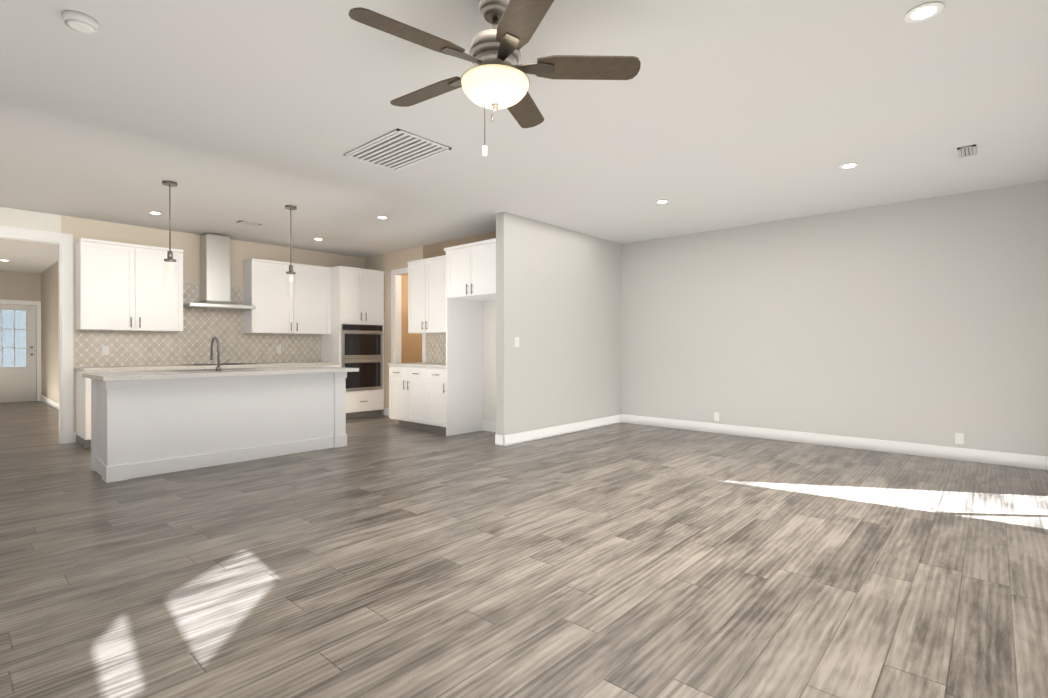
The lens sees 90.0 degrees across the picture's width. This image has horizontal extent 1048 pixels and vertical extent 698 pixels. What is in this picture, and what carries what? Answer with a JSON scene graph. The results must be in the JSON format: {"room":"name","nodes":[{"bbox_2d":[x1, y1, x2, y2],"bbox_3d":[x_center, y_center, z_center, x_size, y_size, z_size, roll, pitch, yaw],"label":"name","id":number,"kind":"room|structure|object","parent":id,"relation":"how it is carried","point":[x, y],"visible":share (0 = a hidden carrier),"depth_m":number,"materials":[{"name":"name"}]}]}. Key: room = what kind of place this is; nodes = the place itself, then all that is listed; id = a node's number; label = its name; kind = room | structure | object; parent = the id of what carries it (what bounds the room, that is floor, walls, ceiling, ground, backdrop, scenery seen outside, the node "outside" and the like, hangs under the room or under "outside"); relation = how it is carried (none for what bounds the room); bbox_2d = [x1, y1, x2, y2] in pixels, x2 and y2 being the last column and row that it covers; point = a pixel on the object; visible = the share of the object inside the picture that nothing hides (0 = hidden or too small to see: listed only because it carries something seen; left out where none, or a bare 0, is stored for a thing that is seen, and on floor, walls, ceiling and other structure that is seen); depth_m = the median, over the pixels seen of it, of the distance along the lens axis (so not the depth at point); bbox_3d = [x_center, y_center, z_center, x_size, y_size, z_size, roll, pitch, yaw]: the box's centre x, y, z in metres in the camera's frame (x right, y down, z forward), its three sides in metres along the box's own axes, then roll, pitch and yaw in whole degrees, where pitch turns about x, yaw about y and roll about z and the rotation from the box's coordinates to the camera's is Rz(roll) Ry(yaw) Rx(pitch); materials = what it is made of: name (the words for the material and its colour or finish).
{"room":"living room","nodes":[
{"label":"living room","id":0,"kind":"room"},
{"bbox_2d":[0,401,1047,697],"bbox_3d":[-3.717,1.185,6.968,15.930,0.100,8.830,0,0,42],"label":"floor","id":1,"kind":"structure","parent":0,"point":[380,557],"depth_m":2.72,"materials":[{"name":"laminate"}]},
{"bbox_2d":[74,369,181,447],"bbox_3d":[-4.917,0.697,6.516,0.618,0.880,0.920,0,0,42],"label":"base cabinet","id":2,"kind":"object","parent":1,"relation":"on","point":[83,412],"depth_m":6.09,"materials":[{"name":"white wood"}]},
{"bbox_2d":[74,361,339,372],"bbox_3d":[-4.184,0.234,7.324,0.628,0.040,3.132,0,0,42],"label":"countertop","id":3,"kind":"structure","parent":2,"relation":"on","point":[276,363],"depth_m":6.80,"materials":[{"name":"white stone"}]},
{"bbox_2d":[198,363,257,364],"bbox_3d":[-4.223,0.208,7.275,0.520,0.012,0.760,0,0,42],"label":"cooktop","id":4,"kind":"object","parent":3,"relation":"in","point":[200,363],"depth_m":7.29,"materials":[{"name":"silver metal"}]},
{"bbox_2d":[91,372,346,482],"bbox_3d":[-3.103,0.702,5.563,0.755,0.880,2.244,0,0,42],"label":"kitchen island","id":5,"kind":"object","parent":1,"relation":"on","point":[146,423],"depth_m":5.10,"materials":[{"name":"white wood"}]},
{"bbox_2d":[82,366,357,379],"bbox_3d":[-3.040,0.243,5.504,0.956,0.040,2.340,0,0,42],"label":"island countertop","id":6,"kind":"structure","parent":5,"relation":"on","point":[197,374],"depth_m":5.01,"materials":[{"name":"white stone"}]},
{"bbox_2d":[220,365,257,368],"bbox_3d":[-4.229,0.694,7.283,0.618,0.880,0.760,0,0,42],"label":"base cabinet","id":7,"kind":"object","parent":1,"relation":"on","point":[223,366],"depth_m":7.16,"materials":[{"name":"white wood"}]},
{"bbox_2d":[258,365,285,367],"bbox_3d":[-3.846,0.692,7.711,0.618,0.880,0.389,0,0,42],"label":"base cabinet","id":8,"kind":"object","parent":1,"relation":"on","point":[259,366],"depth_m":7.48,"materials":[{"name":"white"}]},
{"bbox_2d":[286,365,317,366],"bbox_3d":[-3.583,0.690,8.005,0.618,0.880,0.518,0,0,42],"label":"base cabinet","id":9,"kind":"object","parent":1,"relation":"on","point":[286,365],"depth_m":7.78,"materials":[{"name":"white wood"}]},
{"bbox_2d":[318,365,339,366],"bbox_3d":[-3.315,0.689,8.304,0.618,0.880,0.516,0,0,42],"label":"base cabinet","id":10,"kind":"object","parent":1,"relation":"on","point":[318,365],"depth_m":8.18,"materials":[{"name":"white wood"}]},
{"bbox_2d":[321,266,384,418],"bbox_3d":[-2.850,-0.096,8.777,0.674,2.445,0.810,0,0,42],"label":"tall cabinet","id":11,"kind":"object","parent":1,"relation":"on","point":[354,338],"visible":0.88,"depth_m":8.55,"materials":[{"name":"white wood"}]},
{"bbox_2d":[389,366,427,429],"bbox_3d":[-1.434,0.692,7.664,0.958,0.880,0.618,0,0,42],"label":"base cabinet","id":12,"kind":"object","parent":1,"relation":"on","point":[417,395],"depth_m":7.43,"materials":[{"name":"white wood"}]},
{"bbox_2d":[388,362,445,365],"bbox_3d":[-1.301,0.233,7.536,1.352,0.040,0.628,0,0,42],"label":"countertop","id":13,"kind":"structure","parent":12,"relation":"on","point":[418,363],"depth_m":7.55,"materials":[{"name":"white stone"}]},
{"bbox_2d":[428,366,445,433],"bbox_3d":[-0.978,0.694,7.256,0.495,0.880,0.618,0,0,42],"label":"base cabinet","id":14,"kind":"object","parent":1,"relation":"on","point":[436,374],"depth_m":7.03,"materials":[{"name":"white wood"}]},
{"bbox_2d":[444,238,495,435],"bbox_3d":[-0.468,-0.086,6.752,0.928,2.445,0.683,0,0,42],"label":"surround","id":15,"kind":"object","parent":1,"relation":"on","point":[470,278],"visible":0.88,"depth_m":6.90,"materials":[{"name":"white wood"}]},
{"bbox_2d":[0,180,1047,455],"bbox_3d":[-3.717,-0.235,6.961,15.930,2.740,8.830,0,0,42],"label":"wall","id":16,"kind":"structure","parent":0,"point":[920,320],"depth_m":6.37,"materials":[{"name":"paint"}]},
{"bbox_2d":[0,304,35,402],"bbox_3d":[-10.730,0.090,10.905,0.132,2.040,0.852,0,0,42],"label":"front door","id":17,"kind":"structure","parent":16,"relation":"in","point":[17,384],"depth_m":11.06,"materials":[{"name":"white wood"}]},
{"bbox_2d":[0,226,73,443],"bbox_3d":[-5.835,-0.123,6.031,0.138,2.525,0.975,0,0,42],"label":"door frame","id":18,"kind":"structure","parent":16,"relation":"attached to","point":[64,241],"depth_m":6.30,"materials":[{"name":"white wood"}]},
{"bbox_2d":[75,238,183,331],"bbox_3d":[-4.968,-0.771,6.644,0.362,1.075,1.050,0,0,42],"label":"upper cabinet","id":19,"kind":"object","parent":16,"relation":"attached to","point":[119,286],"visible":1,"depth_m":6.49,"materials":[{"name":"white wood"}]},
{"bbox_2d":[76,282,320,366],"bbox_3d":[-4.410,-0.353,7.534,0.008,1.129,3.118,0,0,42],"label":"tile backsplash","id":20,"kind":"structure","parent":16,"relation":"attached to","point":[190,343],"depth_m":7.34,"materials":[{"name":"beige tile"}]},
{"bbox_2d":[102,346,108,354],"bbox_3d":[-5.257,0.020,6.577,0.008,0.115,0.070,0,0,42],"label":"outlet","id":21,"kind":"object","parent":20,"relation":"attached to","point":[105,350],"visible":1,"depth_m":6.58,"materials":[{"name":"white plastic"}]},
{"bbox_2d":[276,346,280,352],"bbox_3d":[-3.829,0.012,8.171,0.008,0.115,0.070,0,0,42],"label":"outlet","id":22,"kind":"object","parent":20,"relation":"attached to","point":[278,349],"visible":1,"depth_m":8.17,"materials":[{"name":"white plastic"}]},
{"bbox_2d":[183,233,255,310],"bbox_3d":[-4.270,-1.076,7.312,0.488,1.020,0.820,0,0,42],"label":"range hood","id":23,"kind":"object","parent":16,"relation":"attached to","point":[214,271],"visible":0.96,"depth_m":7.28,"materials":[{"name":"silver metal"}]},
{"bbox_2d":[243,258,330,333],"bbox_3d":[-3.641,-0.778,8.125,0.362,1.075,1.208,0,0,42],"label":"upper cabinet","id":24,"kind":"object","parent":16,"relation":"attached to","point":[267,292],"visible":0.94,"depth_m":7.95,"materials":[{"name":"white wood"}]},
{"bbox_2d":[391,267,425,362],"bbox_3d":[-1.872,-0.094,8.459,0.930,2.445,0.018,0,0,42],"label":"door frame","id":25,"kind":"structure","parent":16,"relation":"attached to","point":[395,279],"depth_m":8.73,"materials":[{"name":"white wood"}]},
{"bbox_2d":[407,255,445,333],"bbox_3d":[-1.305,-0.776,7.737,0.903,1.074,0.328,0,0,42],"label":"upper cabinet","id":26,"kind":"object","parent":16,"relation":"attached to","point":[426,295],"depth_m":7.60,"materials":[{"name":"white wood"}]},
{"bbox_2d":[426,333,445,362],"bbox_3d":[-1.088,-0.013,7.761,1.338,0.448,0.008,0,0,42],"label":"tile backsplash","id":27,"kind":"structure","parent":16,"relation":"attached to","point":[435,347],"depth_m":7.97,"materials":[{"name":"beige tile"}]},
{"bbox_2d":[514,337,518,346],"bbox_3d":[-0.085,-0.081,6.278,0.010,0.120,0.080,0,0,42],"label":"switch plate","id":28,"kind":"object","parent":16,"relation":"attached to","point":[516,341],"visible":1,"depth_m":6.27,"materials":[{"name":"white plastic"}]},
{"bbox_2d":[40,395,1047,469],"bbox_3d":[-3.717,1.070,6.967,15.690,0.130,8.590,0,0,42],"label":"baseboard","id":29,"kind":"structure","parent":16,"relation":"attached to","point":[991,457],"depth_m":6.29,"materials":[{"name":"white wood"}]},
{"bbox_2d":[714,412,718,420],"bbox_3d":[2.598,0.912,7.068,0.070,0.115,0.008,0,0,42],"label":"electrical outlet plate","id":30,"kind":"object","parent":16,"relation":"attached to","point":[716,416],"visible":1,"depth_m":7.07,"materials":[{"name":"white plastic"}]},
{"bbox_2d":[955,433,963,444],"bbox_3d":[4.475,0.920,5.386,0.070,0.115,0.008,0,0,42],"label":"electrical outlet plate","id":31,"kind":"object","parent":16,"relation":"attached to","point":[959,438],"visible":1,"depth_m":5.38,"materials":[{"name":"white plastic"}]},
{"bbox_2d":[0,0,1047,272],"bbox_3d":[-3.717,-1.655,6.954,15.930,0.100,8.830,0,0,42],"label":"ceiling","id":32,"kind":"structure","parent":0,"point":[710,116],"depth_m":3.60,"materials":[{"name":"paint"}]},
{"bbox_2d":[61,10,99,33],"bbox_3d":[-2.128,-1.562,2.516,0.140,0.042,0.140,0,0,42],"label":"smoke detector","id":33,"kind":"object","parent":32,"relation":"attached to","point":[78,21],"visible":1,"depth_m":2.49,"materials":[{"name":"white plastic"}]},
{"bbox_2d":[148,211,162,214],"bbox_3d":[-4.332,-1.597,6.156,0.150,0.008,0.150,0,0,42],"label":"recessed light","id":34,"kind":"object","parent":32,"relation":"in","point":[155,212],"visible":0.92,"depth_m":6.15,"materials":[{"name":"white plastic"}]},
{"bbox_2d":[162,180,177,286],"bbox_3d":[-3.391,-1.095,5.020,0.124,1.000,0.124,0,0,42],"label":"pendant light","id":35,"kind":"object","parent":32,"relation":"hanging from","point":[169,252],"visible":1,"depth_m":5.01,"materials":[{"name":"silver metal"}]},
{"bbox_2d":[236,221,260,226],"bbox_3d":[-3.507,-1.597,6.679,0.110,0.012,0.260,0,0,42],"label":"ceiling vent","id":36,"kind":"object","parent":32,"relation":"in","point":[248,223],"visible":1,"depth_m":6.66,"materials":[{"name":"grey metal"}]},
{"bbox_2d":[285,205,296,294],"bbox_3d":[-2.617,-1.100,5.884,0.124,1.000,0.124,0,0,42],"label":"pendant light","id":37,"kind":"object","parent":32,"relation":"hanging from","point":[290,207],"visible":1,"depth_m":5.87,"materials":[{"name":"silver metal"}]},
{"bbox_2d":[376,216,387,218],"bbox_3d":[-1.723,-1.598,6.370,0.150,0.008,0.150,0,0,42],"label":"recessed light","id":38,"kind":"object","parent":32,"relation":"in","point":[382,217],"visible":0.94,"depth_m":6.35,"materials":[{"name":"white plastic"}]},
{"bbox_2d":[344,128,450,170],"bbox_3d":[-1.024,-1.585,4.213,0.760,0.012,0.500,0,0,42],"label":"ceiling vent","id":39,"kind":"object","parent":32,"relation":"in","point":[396,149],"visible":0.98,"depth_m":4.17,"materials":[{"name":"grey metal"}]},
{"bbox_2d":[348,0,640,155],"bbox_3d":[-0.170,-1.220,2.400,1.254,0.725,1.266,0,0,42],"label":"ceiling fan","id":40,"kind":"object","parent":32,"relation":"hanging from","point":[495,78],"visible":1,"depth_m":2.32,"materials":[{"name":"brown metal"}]},
{"bbox_2d":[655,200,668,203],"bbox_3d":[1.495,-1.595,5.675,0.150,0.008,0.150,0,0,42],"label":"recessed light","id":41,"kind":"object","parent":32,"relation":"in","point":[661,201],"visible":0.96,"depth_m":5.66,"materials":[{"name":"white plastic"}]},
{"bbox_2d":[839,162,858,168],"bbox_3d":[2.817,-1.589,4.543,0.150,0.008,0.150,0,0,42],"label":"recessed light","id":42,"kind":"object","parent":32,"relation":"in","point":[848,165],"visible":0.98,"depth_m":4.53,"materials":[{"name":"white plastic"}]},
{"bbox_2d":[904,2,943,22],"bbox_3d":[1.876,-1.579,2.459,0.150,0.008,0.150,0,0,42],"label":"recessed light","id":43,"kind":"object","parent":32,"relation":"in","point":[923,12],"visible":1,"depth_m":2.45,"materials":[{"name":"white plastic"}]},
{"bbox_2d":[957,144,975,157],"bbox_3d":[3.554,-1.585,4.205,0.110,0.012,0.260,0,0,42],"label":"ceiling vent","id":44,"kind":"object","parent":32,"relation":"in","point":[967,151],"visible":0.96,"depth_m":4.19,"materials":[{"name":"grey metal"}]},
{"label":"outside","id":45,"kind":"structure","parent":0,"visible":0},
{"bbox_3d":[-28.038,1.209,25.013,44.379,0.280,50.000,0,0,42],"label":"ground","id":46,"kind":"structure","parent":45,"visible":0},
{"bbox_2d":[0,310,25,366],"bbox_3d":[-27.333,-1.710,29.067,8.600,5.720,9.600,0,0,42],"label":"house","id":47,"kind":"structure","parent":46,"relation":"on","point":[20,335],"depth_m":25.45,"materials":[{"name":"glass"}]}
]}

